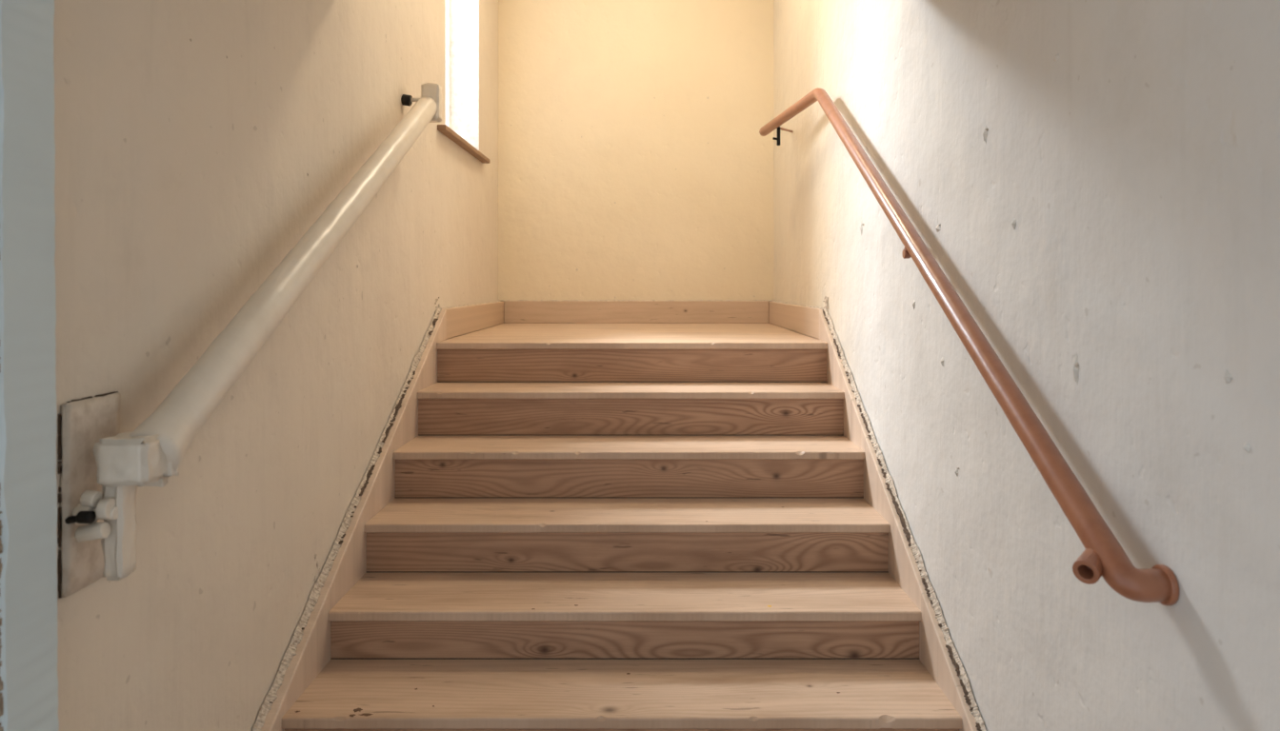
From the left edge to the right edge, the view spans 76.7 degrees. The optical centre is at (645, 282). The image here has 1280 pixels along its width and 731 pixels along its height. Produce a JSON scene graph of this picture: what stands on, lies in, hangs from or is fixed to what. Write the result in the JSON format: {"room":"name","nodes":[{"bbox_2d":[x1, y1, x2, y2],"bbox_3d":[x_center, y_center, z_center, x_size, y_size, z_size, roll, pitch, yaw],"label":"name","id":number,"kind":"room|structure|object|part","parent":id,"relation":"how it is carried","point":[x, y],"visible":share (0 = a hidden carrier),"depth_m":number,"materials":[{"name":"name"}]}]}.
{"room":"indoor stairwell","nodes":[
{"label":"indoor stairwell","id":0,"kind":"room"},
{"bbox_2d":[53,0,498,730],"bbox_3d":[-1.003,-0.475,3.127,0.220,3.950,3.945,0,0,0],"label":"wall","id":1,"kind":"structure","parent":0,"point":[182,183],"depth_m":1.77,"materials":[{"name":"beige paint"}]},
{"bbox_2d":[0,0,59,730],"bbox_3d":[-0.846,0.300,1.098,0.035,2.400,0.102,0,0,0],"label":"door frame","id":2,"kind":"structure","parent":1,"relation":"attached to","point":[29,638],"depth_m":1.10,"materials":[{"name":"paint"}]},
{"bbox_3d":[-0.849,0.148,1.051,0.029,1.900,0.008,0,0,0],"label":"flaked edge","id":3,"kind":"part","parent":2,"relation":"part of","materials":[{"name":"grey paint"}]},
{"bbox_2d":[58,82,442,599],"bbox_3d":[-0.825,-0.125,2.117,0.145,1.211,1.790,0,0,0],"label":"handrail","id":4,"kind":"object","parent":1,"relation":"attached to","point":[102,469],"visible":1,"depth_m":1.32,"materials":[{"name":"beige paint"}]},
{"bbox_3d":[-0.888,0.333,1.297,0.014,0.296,0.132,0,0,0],"label":"wall plate","id":5,"kind":"part","parent":4,"relation":"part of","materials":[{"name":"paint"}]},
{"bbox_2d":[95,498,116,519],"bbox_3d":[-0.832,0.349,1.250,0.016,0.031,0.031,0,0,0],"label":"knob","id":6,"kind":"object","parent":4,"relation":"in","point":[105,508],"depth_m":1.24,"materials":[{"name":"beige paint"}]},
{"bbox_3d":[-0.800,-0.182,2.138,0.093,1.010,1.721,0,0,0],"label":"rail","id":7,"kind":"part","parent":4,"relation":"part of","materials":[{"name":"beige paint"}]},
{"bbox_3d":[-0.852,-0.673,2.980,0.083,0.016,0.016,0,0,0],"label":"arm","id":8,"kind":"part","parent":4,"relation":"part of","materials":[{"name":"beige paint"}]},
{"bbox_2d":[445,0,450,128],"bbox_3d":[-1.068,-1.485,4.317,0.050,1.530,0.045,0,0,0],"label":"frame","id":9,"kind":"object","parent":1,"relation":"attached to","point":[448,2],"visible":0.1,"depth_m":4.29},
{"bbox_2d":[437,124,490,163],"bbox_3d":[-0.873,-0.665,3.950,0.040,0.022,0.980,0,0,0],"label":"sill nosing","id":10,"kind":"structure","parent":1,"relation":"attached to","point":[445,130],"depth_m":3.82,"materials":[{"name":"brown wood"}]},
{"bbox_2d":[450,0,479,150],"bbox_3d":[-0.969,-1.485,4.337,0.148,1.630,0.006,0,0,0],"label":"window","id":11,"kind":"structure","parent":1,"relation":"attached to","point":[464,13],"depth_m":4.33,"materials":[{"name":"white glass"}]},
{"bbox_2d":[443,301,503,339],"bbox_3d":[-0.873,0.179,4.188,0.034,0.131,1.418,0,0,0],"label":"baseboard","id":12,"kind":"structure","parent":1,"relation":"attached to","point":[460,320],"depth_m":4.01,"materials":[{"name":"paint"}]},
{"bbox_2d":[498,0,773,324],"bbox_3d":[-0.059,-0.475,5.000,1.667,3.950,0.200,0,0,0],"label":"wall","id":13,"kind":"structure","parent":0,"point":[634,161],"depth_m":4.90,"materials":[{"name":"paint"}]},
{"bbox_2d":[503,300,768,323],"bbox_3d":[-0.056,0.177,4.888,1.596,0.134,0.017,0,0,0],"label":"baseboard","id":14,"kind":"structure","parent":13,"relation":"attached to","point":[514,311],"depth_m":4.88,"materials":[{"name":"paint"}]},
{"bbox_2d":[773,0,1279,730],"bbox_3d":[0.874,-0.475,2.150,0.200,3.950,5.900,0,0,0],"label":"wall","id":15,"kind":"structure","parent":0,"point":[1136,170],"depth_m":1.48,"materials":[{"name":"white paint"}]},
{"bbox_2d":[768,301,819,339],"bbox_3d":[0.757,0.179,4.188,0.027,0.131,1.418,0,0,0],"label":"baseboard","id":16,"kind":"structure","parent":15,"relation":"attached to","point":[804,320],"depth_m":4.01,"materials":[{"name":"paint"}]},
{"bbox_2d":[759,87,1179,605],"bbox_3d":[0.681,-0.165,2.725,0.198,1.282,3.112,0,0,0],"label":"handrail","id":17,"kind":"object","parent":15,"relation":"attached to","point":[1103,556],"visible":1,"depth_m":1.50,"materials":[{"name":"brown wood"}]},
{"bbox_3d":[0.648,-0.715,3.950,0.018,0.090,0.018,0,0,0],"label":"bracket post","id":18,"kind":"part","parent":17,"relation":"part of","materials":[{"name":"black metal"}]},
{"bbox_3d":[0.711,-0.777,4.115,0.012,0.056,0.354,0,0,21],"label":"bracket arm","id":19,"kind":"part","parent":17,"relation":"part of","materials":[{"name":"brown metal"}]},
{"bbox_2d":[1151,564,1179,605],"bbox_3d":[0.768,0.448,1.200,0.012,0.057,0.057,0,0,0],"label":"flange","id":20,"kind":"object","parent":17,"relation":"attached to","point":[1170,584],"depth_m":1.18,"materials":[{"name":"brown metal"}]},
{"bbox_2d":[982,125,987,144],"bbox_3d":[0.771,-0.337,1.843,0.006,0.045,0.025,0,0,0],"label":"plaster blister","id":21,"kind":"object","parent":15,"relation":"attached to","point":[985,132],"visible":1,"depth_m":1.84,"materials":[{"name":"white paint"}]},
{"bbox_2d":[1011,219,1016,229],"bbox_3d":[0.771,-0.123,1.700,0.006,0.025,0.016,0,0,0],"label":"plaster blister","id":22,"kind":"object","parent":15,"relation":"attached to","point":[1013,223],"visible":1,"depth_m":1.70,"materials":[{"name":"white paint"}]},
{"bbox_2d":[1073,352,1079,385],"bbox_3d":[0.771,0.154,1.456,0.006,0.060,0.020,0,0,0],"label":"plaster blister","id":23,"kind":"object","parent":15,"relation":"attached to","point":[1075,370],"visible":1,"depth_m":1.45,"materials":[{"name":"white paint"}]},
{"bbox_2d":[1223,369,1232,383],"bbox_3d":[0.771,0.125,1.075,0.006,0.020,0.014,0,0,0],"label":"plaster blister","id":24,"kind":"object","parent":15,"relation":"attached to","point":[1228,376],"visible":1,"depth_m":1.07,"materials":[{"name":"white paint"}]},
{"bbox_2d":[1242,442,1250,452],"bbox_3d":[0.771,0.212,1.040,0.006,0.013,0.009,0,0,0],"label":"plaster blister","id":25,"kind":"object","parent":15,"relation":"attached to","point":[1247,447],"visible":1,"depth_m":1.04,"materials":[{"name":"white paint"}]},
{"bbox_3d":[-0.413,1.550,2.050,2.374,0.100,5.700,0,0,0],"label":"floor","id":26,"kind":"structure","parent":0,"visible":0},
{"bbox_2d":[252,296,986,730],"bbox_3d":[-0.059,0.779,3.029,1.661,1.443,3.737,0,0,0],"label":"staircase","id":27,"kind":"structure","parent":26,"relation":"on","point":[546,527],"depth_m":2.46,"materials":[{"name":"brown wood"}]}
]}

